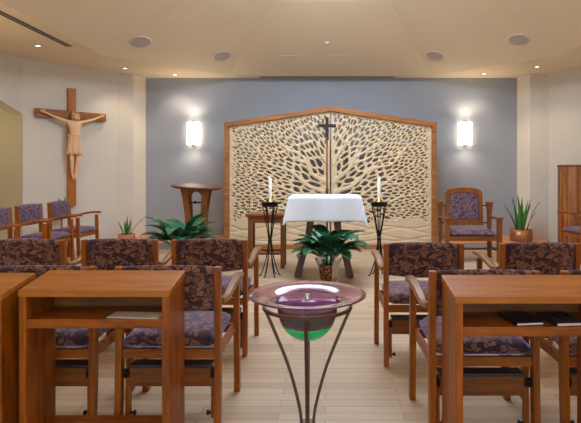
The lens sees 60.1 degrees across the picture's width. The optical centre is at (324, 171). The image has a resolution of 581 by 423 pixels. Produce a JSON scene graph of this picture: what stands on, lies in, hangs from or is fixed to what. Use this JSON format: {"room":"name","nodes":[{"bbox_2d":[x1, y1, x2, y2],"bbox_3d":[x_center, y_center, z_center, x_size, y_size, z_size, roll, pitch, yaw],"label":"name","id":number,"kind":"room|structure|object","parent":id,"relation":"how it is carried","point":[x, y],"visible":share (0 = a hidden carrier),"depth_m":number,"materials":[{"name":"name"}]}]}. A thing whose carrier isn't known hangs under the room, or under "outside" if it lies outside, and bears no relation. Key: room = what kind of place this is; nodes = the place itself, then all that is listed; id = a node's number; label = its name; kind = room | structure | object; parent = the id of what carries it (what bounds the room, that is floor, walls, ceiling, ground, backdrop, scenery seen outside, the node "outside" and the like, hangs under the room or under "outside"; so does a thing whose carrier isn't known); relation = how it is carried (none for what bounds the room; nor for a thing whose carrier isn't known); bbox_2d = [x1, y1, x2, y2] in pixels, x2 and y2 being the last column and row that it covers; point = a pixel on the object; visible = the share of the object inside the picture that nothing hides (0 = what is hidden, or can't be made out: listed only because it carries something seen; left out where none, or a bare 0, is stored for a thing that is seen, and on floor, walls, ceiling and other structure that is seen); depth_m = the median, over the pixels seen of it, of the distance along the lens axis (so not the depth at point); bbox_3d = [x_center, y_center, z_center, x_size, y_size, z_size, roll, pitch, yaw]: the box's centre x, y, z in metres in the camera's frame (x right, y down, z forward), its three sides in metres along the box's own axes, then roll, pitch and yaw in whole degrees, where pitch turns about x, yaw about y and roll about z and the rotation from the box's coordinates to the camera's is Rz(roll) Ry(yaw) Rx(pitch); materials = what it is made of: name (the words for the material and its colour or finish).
{"room":"house of worship","nodes":[
{"label":"house of worship","id":0,"kind":"room"},
{"bbox_2d":[0,52,22,239],"bbox_3d":[-6.005,-0.250,7.525,1.400,3.300,2.320,0,0,18],"label":"wall","id":1,"kind":"structure","parent":0,"point":[10,125],"depth_m":8.33,"materials":[{"name":"beige paint"}]},
{"bbox_2d":[22,58,116,249],"bbox_3d":[-4.541,-0.260,8.959,0.120,3.320,1.625,0,0,40],"label":"wall","id":2,"kind":"structure","parent":0,"point":[45,83],"depth_m":8.86,"materials":[{"name":"white paint"}]},
{"bbox_2d":[35,88,105,205],"bbox_3d":[-4.420,-0.440,8.805,0.252,2.080,1.200,0,0,40],"label":"crucifix","id":3,"kind":"object","parent":2,"relation":"attached to","point":[71,117],"visible":1,"depth_m":8.80,"materials":[{"name":"brown wood"}]},
{"bbox_2d":[117,72,132,237],"bbox_3d":[-3.877,-0.260,9.671,0.297,3.320,0.120,0,0,-33],"label":"wall pier","id":4,"kind":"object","parent":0,"point":[124,80],"visible":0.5,"depth_m":9.61,"materials":[{"name":"white paint"}]},
{"bbox_2d":[133,74,145,236],"bbox_3d":[-3.728,-0.260,9.915,0.120,3.320,0.412,0,0,14],"label":"wall","id":5,"kind":"structure","parent":0,"point":[139,83],"depth_m":9.89,"materials":[{"name":"beige paint"}]},
{"bbox_2d":[0,0,580,77],"bbox_3d":[0.000,-2.365,3.550,11.200,0.930,13.100,0,0,0],"label":"ceiling","id":6,"kind":"structure","parent":0,"point":[380,37],"depth_m":8.22,"materials":[{"name":"paint"}]},
{"bbox_2d":[0,10,72,46],"bbox_3d":[-3.860,-1.896,6.575,0.110,0.008,1.950,0,0,0],"label":"ceiling vent","id":7,"kind":"object","parent":6,"relation":"in","point":[2,13],"visible":1,"depth_m":6.59,"materials":[{"name":"black metal"}]},
{"bbox_2d":[128,36,151,47],"bbox_3d":[-2.986,-2.094,8.071,0.354,0.134,0.332,0,0,-39],"label":"ceiling speaker","id":8,"kind":"object","parent":6,"relation":"attached to","point":[137,41],"visible":1,"depth_m":8.05,"materials":[{"name":"beige"}]},
{"bbox_2d":[130,37,149,46],"bbox_3d":[-2.984,-2.088,8.068,0.300,0.006,0.300,0,-21,-44],"label":"grille","id":9,"kind":"object","parent":8,"relation":"attached to","point":[134,41],"depth_m":8.05,"materials":[{"name":"grey metal"}]},
{"bbox_2d":[212,51,231,60],"bbox_3d":[-1.874,-2.106,9.095,0.354,0.134,0.332,0,0,-39],"label":"ceiling speaker","id":10,"kind":"object","parent":6,"relation":"attached to","point":[221,55],"visible":1,"depth_m":9.07,"materials":[{"name":"beige"}]},
{"bbox_2d":[260,76,394,76],"bbox_3d":[0.050,-1.896,9.970,2.700,0.008,0.080,0,0,0],"label":"ceiling vent","id":11,"kind":"object","parent":6,"relation":"in","point":[260,76],"visible":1,"depth_m":9.93,"materials":[{"name":"black metal"}]},
{"bbox_2d":[425,51,444,60],"bbox_3d":[2.008,-2.113,9.129,0.354,0.134,0.332,0,0,39],"label":"ceiling speaker","id":12,"kind":"object","parent":6,"relation":"attached to","point":[431,55],"visible":1,"depth_m":9.11,"materials":[{"name":"beige"}]},
{"bbox_2d":[507,34,530,45],"bbox_3d":[3.120,-2.119,8.042,0.354,0.134,0.332,0,0,39],"label":"ceiling speaker","id":13,"kind":"object","parent":6,"relation":"attached to","point":[515,39],"visible":1,"depth_m":8.02,"materials":[{"name":"beige"}]},
{"bbox_2d":[56,249,580,422],"bbox_3d":[-0.500,1.500,3.500,15.000,0.200,15.000,0,0,0],"label":"floor","id":14,"kind":"structure","parent":0,"point":[357,387],"depth_m":3.39,"materials":[{"name":"brown wood"}]},
{"bbox_2d":[0,273,34,422],"bbox_3d":[-1.869,0.962,2.467,0.723,0.876,0.276,0,0,0],"label":"desk","id":15,"kind":"object","parent":14,"relation":"on","point":[10,283],"visible":0.7,"depth_m":2.41,"materials":[{"name":"brown wood"}]},
{"bbox_2d":[0,207,49,238],"bbox_3d":[-3.986,0.930,6.415,0.562,0.942,0.659,0,0,1],"label":"armchair","id":16,"kind":"object","parent":14,"relation":"on","point":[5,212],"visible":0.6,"depth_m":6.61,"materials":[{"name":"orange wood"}]},
{"bbox_2d":[0,239,80,347],"bbox_3d":[-2.255,0.953,4.035,0.659,0.897,0.562,0,0,0],"label":"armchair","id":17,"kind":"object","parent":14,"relation":"on","point":[13,252],"visible":0.41,"depth_m":3.77,"materials":[{"name":"fabric"}]},
{"bbox_2d":[14,203,76,265],"bbox_3d":[-4.006,0.930,7.173,0.562,0.942,0.659,0,0,2],"label":"armchair","id":18,"kind":"object","parent":14,"relation":"on","point":[24,213],"visible":0.61,"depth_m":7.18,"materials":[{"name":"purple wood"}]},
{"bbox_2d":[0,265,134,414],"bbox_3d":[-1.535,0.953,2.965,0.659,0.897,0.562,0,0,0],"label":"armchair","id":19,"kind":"object","parent":14,"relation":"on","point":[69,372],"visible":0.21,"depth_m":2.73,"materials":[{"name":"brown wood"}]},
{"bbox_2d":[47,200,101,263],"bbox_3d":[-3.986,0.930,7.951,0.562,0.942,0.659,0,0,2],"label":"armchair","id":20,"kind":"object","parent":14,"relation":"on","point":[56,208],"visible":0.61,"depth_m":7.88,"materials":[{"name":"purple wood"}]},
{"bbox_2d":[18,270,184,422],"bbox_3d":[-1.109,0.962,2.532,0.728,0.876,0.276,0,0,0],"label":"desk","id":21,"kind":"object","parent":14,"relation":"on","point":[55,299],"visible":1,"depth_m":2.50,"materials":[{"name":"brown wood"}]},
{"bbox_2d":[27,306,161,327],"bbox_3d":[-1.109,0.730,2.526,0.651,0.044,0.247,0,0,0],"label":"shelf","id":22,"kind":"object","parent":21,"relation":"attached to","point":[46,316],"depth_m":2.42,"materials":[{"name":"orange wood"}]},
{"bbox_2d":[107,311,161,318],"bbox_3d":[-0.926,0.705,2.463,0.252,0.006,0.105,0,0,3],"label":"book","id":23,"kind":"object","parent":21,"relation":"on","point":[131,315],"visible":0.82,"depth_m":2.45,"materials":[{"name":"beige paper"}]},
{"bbox_2d":[81,238,170,347],"bbox_3d":[-1.562,0.953,4.055,0.659,0.897,0.562,0,0,0],"label":"armchair","id":24,"kind":"object","parent":14,"relation":"on","point":[106,254],"visible":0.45,"depth_m":3.79,"materials":[{"name":"fabric"}]},
{"bbox_2d":[139,212,216,246],"bbox_3d":[-2.029,0.985,7.079,1.072,0.831,1.135,0,0,0],"label":"lily","id":25,"kind":"object","parent":14,"relation":"on","point":[171,229],"visible":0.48,"depth_m":7.03,"materials":[{"name":"plant"}]},
{"bbox_2d":[114,265,243,422],"bbox_3d":[-0.853,0.953,2.965,0.659,0.897,0.562,0,0,0],"label":"armchair","id":26,"kind":"object","parent":14,"relation":"on","point":[203,284],"visible":0.64,"depth_m":2.73,"materials":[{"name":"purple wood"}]},
{"bbox_2d":[171,183,221,235],"bbox_3d":[-2.130,0.795,8.300,0.830,1.210,0.500,0,0,0],"label":"lectern","id":27,"kind":"object","parent":14,"relation":"on","point":[187,189],"visible":0.61,"depth_m":8.19,"materials":[{"name":"brown wood"}]},
{"bbox_2d":[171,238,261,356],"bbox_3d":[-0.878,0.953,4.055,0.659,0.897,0.562,0,0,0],"label":"armchair","id":28,"kind":"object","parent":14,"relation":"on","point":[231,254],"visible":0.62,"depth_m":3.79,"materials":[{"name":"fabric"}]},
{"bbox_2d":[245,212,285,268],"bbox_3d":[-0.850,1.005,7.400,0.600,0.790,0.380,0,0,0],"label":"side table","id":29,"kind":"object","parent":14,"relation":"on","point":[253,217],"visible":0.68,"depth_m":7.24,"materials":[{"name":"brown wood"}]},
{"bbox_2d":[259,201,280,277],"bbox_3d":[-0.742,0.906,6.750,0.303,1.007,0.287,0,0,-11],"label":"candle stand","id":30,"kind":"object","parent":14,"relation":"on","point":[265,204],"visible":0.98,"depth_m":6.73,"materials":[{"name":"brown metal"}]},
{"bbox_2d":[266,178,273,201],"bbox_3d":[-0.742,0.227,6.750,0.116,0.353,0.116,0,0,0],"label":"candle","id":31,"kind":"object","parent":30,"relation":"on","point":[269,179],"visible":0.98,"depth_m":6.73,"materials":[{"name":"white wax"}]},
{"bbox_2d":[262,305,351,422],"bbox_3d":[-0.075,0.979,2.140,0.384,0.826,0.384,0,0,0],"label":"stand","id":32,"kind":"object","parent":14,"relation":"on","point":[307,419],"visible":0.86,"depth_m":2.13,"materials":[{"name":"brown metal"}]},
{"bbox_2d":[248,280,365,341],"bbox_3d":[-0.075,0.619,2.140,0.502,0.201,0.502,0,0,0],"label":"glass bowl","id":33,"kind":"object","parent":32,"relation":"on","point":[347,294],"visible":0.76,"depth_m":2.08,"materials":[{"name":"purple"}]},
{"bbox_2d":[276,292,338,306],"bbox_3d":[-0.075,0.550,2.140,0.267,0.008,0.267,0,0,0],"label":"water","id":34,"kind":"object","parent":33,"relation":"in","point":[293,299],"visible":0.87,"depth_m":2.14,"materials":[{"name":"purple liquid"}]},
{"bbox_2d":[278,309,336,331],"bbox_3d":[-0.075,0.609,2.140,0.256,0.077,0.256,0,0,0],"label":"bowl","id":35,"kind":"object","parent":33,"relation":"attached to","point":[324,325],"depth_m":2.03,"materials":[{"name":"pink glass"}]},
{"bbox_2d":[294,222,352,277],"bbox_3d":[0.000,0.870,6.920,0.926,1.088,0.650,0,0,0],"label":"altar table","id":36,"kind":"object","parent":14,"relation":"on","point":[337,225],"visible":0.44,"depth_m":6.65,"materials":[{"name":"brown wood"}]},
{"bbox_2d":[283,194,366,224],"bbox_3d":[0.000,0.508,6.920,1.109,0.373,0.817,0,0,0],"label":"altar cloth","id":37,"kind":"object","parent":36,"relation":"on","point":[299,207],"visible":1,"depth_m":6.57,"materials":[{"name":"white fabric"}]},
{"bbox_2d":[318,117,335,256],"bbox_3d":[0.035,0.240,8.400,0.340,2.320,0.340,0,0,0],"label":"cross","id":38,"kind":"object","parent":14,"relation":"on","point":[326,125],"visible":0.62,"depth_m":8.38,"materials":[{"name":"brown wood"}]},
{"bbox_2d":[224,106,436,248],"bbox_3d":[0.100,0.104,9.150,3.879,2.592,0.150,0,0,0],"label":"screen","id":39,"kind":"object","parent":14,"relation":"on","point":[399,229],"visible":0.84,"depth_m":9.13,"materials":[{"name":"brown wood"}]},
{"bbox_2d":[291,224,369,281],"bbox_3d":[0.050,1.056,6.376,1.003,0.689,1.065,0,0,0],"label":"potted plant","id":40,"kind":"object","parent":14,"relation":"on","point":[331,244],"visible":0.98,"depth_m":6.27,"materials":[{"name":"plant"}]},
{"bbox_2d":[320,263,334,281],"bbox_3d":[0.045,1.290,6.380,0.230,0.220,0.230,0,0,0],"label":"pot","id":41,"kind":"object","parent":40,"relation":"attached to","point":[327,270],"depth_m":6.29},
{"bbox_2d":[368,201,389,275],"bbox_3d":[0.730,0.906,6.750,0.303,1.007,0.287,0,0,-11],"label":"candle stand","id":42,"kind":"object","parent":14,"relation":"on","point":[373,203],"visible":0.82,"depth_m":6.73,"materials":[{"name":"brown metal"}]},
{"bbox_2d":[375,178,382,201],"bbox_3d":[0.730,0.227,6.750,0.116,0.353,0.116,0,0,0],"label":"candle","id":43,"kind":"object","parent":42,"relation":"on","point":[378,179],"visible":0.99,"depth_m":6.73,"materials":[{"name":"white wax"}]},
{"bbox_2d":[371,242,463,366],"bbox_3d":[0.712,0.953,3.855,0.659,0.897,0.562,0,0,0],"label":"armchair","id":44,"kind":"object","parent":14,"relation":"on","point":[416,259],"visible":0.7,"depth_m":3.60,"materials":[{"name":"fabric"}]},
{"bbox_2d":[436,187,503,262],"bbox_3d":[2.285,0.825,7.977,0.914,1.150,0.634,0,0,0],"label":"armchair","id":45,"kind":"object","parent":14,"relation":"on","point":[463,205],"visible":0.95,"depth_m":8.16,"materials":[{"name":"brown wood"}]},
{"bbox_2d":[405,269,540,422],"bbox_3d":[0.830,0.953,2.850,0.659,0.897,0.562,0,0,0],"label":"armchair","id":46,"kind":"object","parent":14,"relation":"on","point":[506,381],"visible":0.65,"depth_m":2.63,"materials":[{"name":"brown wood"}]},
{"bbox_2d":[441,275,580,422],"bbox_3d":[0.956,0.962,2.412,0.728,0.876,0.276,0,0,0],"label":"desk","id":47,"kind":"object","parent":14,"relation":"on","point":[471,304],"visible":0.91,"depth_m":2.36,"materials":[{"name":"brown wood"}]},
{"bbox_2d":[498,311,543,325],"bbox_3d":[0.935,0.700,2.390,0.135,0.016,0.180,0,0,-7],"label":"book","id":48,"kind":"object","parent":47,"relation":"on","point":[518,318],"visible":1,"depth_m":2.36,"materials":[{"name":"black leather"}]},
{"bbox_2d":[463,312,580,336],"bbox_3d":[0.956,0.730,2.406,0.651,0.044,0.247,0,0,0],"label":"shelf","id":49,"kind":"object","parent":47,"relation":"attached to","point":[475,324],"depth_m":2.28,"materials":[{"name":"orange wood"}]},
{"bbox_2d":[536,311,580,326],"bbox_3d":[1.120,0.699,2.380,0.140,0.018,0.180,0,0,-6],"label":"book","id":50,"kind":"object","parent":47,"relation":"on","point":[559,318],"visible":1,"depth_m":2.35,"materials":[{"name":"black leather"}]},
{"bbox_2d":[472,242,580,366],"bbox_3d":[1.548,0.953,3.855,0.659,0.897,0.562,0,0,0],"label":"armchair","id":51,"kind":"object","parent":14,"relation":"on","point":[548,258],"visible":0.45,"depth_m":3.59,"materials":[{"name":"fabric"}]},
{"bbox_2d":[520,270,580,422],"bbox_3d":[1.520,0.953,2.850,0.659,0.897,0.562,0,0,0],"label":"armchair","id":52,"kind":"object","parent":14,"relation":"on","point":[566,345],"visible":0.3,"depth_m":2.61,"materials":[{"name":"brown wood"}]},
{"bbox_2d":[557,165,580,243],"bbox_3d":[4.390,0.635,8.900,0.472,1.530,0.472,0,0,0],"label":"cabinet","id":53,"kind":"object","parent":14,"relation":"on","point":[569,176],"visible":0.83,"depth_m":8.72,"materials":[{"name":"brown wood"}]},
{"bbox_2d":[557,211,580,264],"bbox_3d":[4.096,0.930,7.868,0.562,0.942,0.659,0,0,-3],"label":"armchair","id":54,"kind":"object","parent":14,"relation":"on","point":[573,231],"visible":0.89,"depth_m":8.02,"materials":[{"name":"orange wood"}]},
{"bbox_2d":[146,78,516,234],"bbox_3d":[0.130,-0.260,10.160,7.500,3.320,0.120,0,0,0],"label":"wall","id":55,"kind":"structure","parent":0,"point":[488,165],"depth_m":10.10,"materials":[{"name":"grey paint"}]},
{"bbox_2d":[135,235,223,248],"bbox_3d":[-2.915,1.339,9.575,2.070,0.122,1.050,0,0,0],"label":"trim","id":56,"kind":"structure","parent":55,"relation":"attached to","point":[162,245],"depth_m":9.40,"materials":[{"name":"beige paint"}]},
{"bbox_2d":[117,215,142,238],"bbox_3d":[-3.602,1.044,9.280,0.457,0.468,0.300,0,0,0],"label":"potted succulent","id":57,"kind":"object","parent":56,"relation":"on","point":[127,234],"visible":0.94,"depth_m":9.24,"materials":[{"name":"green plant"}]},
{"bbox_2d":[118,233,134,238],"bbox_3d":[-3.680,1.213,9.280,0.300,0.130,0.300,0,0,0],"label":"pot","id":58,"kind":"object","parent":57,"relation":"attached to","point":[122,235],"depth_m":9.19,"materials":[{"name":"ceramic"}]},
{"bbox_2d":[187,121,200,145],"bbox_3d":[-2.640,-0.770,10.033,0.270,0.494,0.135,0,0,0],"label":"wall sconce","id":59,"kind":"object","parent":55,"relation":"attached to","point":[193,128],"visible":1,"depth_m":9.98,"materials":[{"name":"white glass"}]},
{"bbox_2d":[458,121,471,145],"bbox_3d":[2.820,-0.770,10.033,0.270,0.494,0.135,0,0,0],"label":"wall sconce","id":60,"kind":"object","parent":55,"relation":"attached to","point":[464,128],"visible":1,"depth_m":9.98,"materials":[{"name":"white glass"}]},
{"bbox_2d":[437,235,546,247],"bbox_3d":[3.150,1.339,9.575,2.240,0.122,1.050,0,0,0],"label":"ledge","id":61,"kind":"object","parent":55,"relation":"attached to","point":[505,238],"depth_m":9.06,"materials":[{"name":"brown wood"}]},
{"bbox_2d":[504,195,538,241],"bbox_3d":[3.639,0.852,9.260,0.514,0.853,0.430,0,0,40],"label":"potted succulent","id":62,"kind":"object","parent":61,"relation":"on","point":[520,234],"visible":0.99,"depth_m":9.18,"materials":[{"name":"green plant"}]},
{"bbox_2d":[510,228,532,241],"bbox_3d":[3.640,1.168,9.280,0.400,0.220,0.400,0,0,0],"label":"pot","id":63,"kind":"object","parent":62,"relation":"attached to","point":[516,234],"depth_m":9.12,"materials":[{"name":"orange metal"}]},
{"bbox_2d":[517,74,529,228],"bbox_3d":[3.988,-0.260,9.915,0.120,3.320,0.412,0,0,-14],"label":"wall","id":64,"kind":"structure","parent":0,"point":[523,83],"depth_m":9.90,"materials":[{"name":"beige paint"}]},
{"bbox_2d":[530,73,547,241],"bbox_3d":[4.153,-0.260,9.707,0.326,3.320,0.120,0,0,18],"label":"wall pier","id":65,"kind":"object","parent":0,"point":[538,83],"visible":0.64,"depth_m":9.65,"materials":[{"name":"white paint"}]},
{"bbox_2d":[548,67,580,241],"bbox_3d":[4.746,-0.260,8.982,0.120,3.320,1.532,0,0,-32],"label":"wall","id":66,"kind":"structure","parent":0,"point":[564,86],"depth_m":9.39,"materials":[{"name":"white paint"}]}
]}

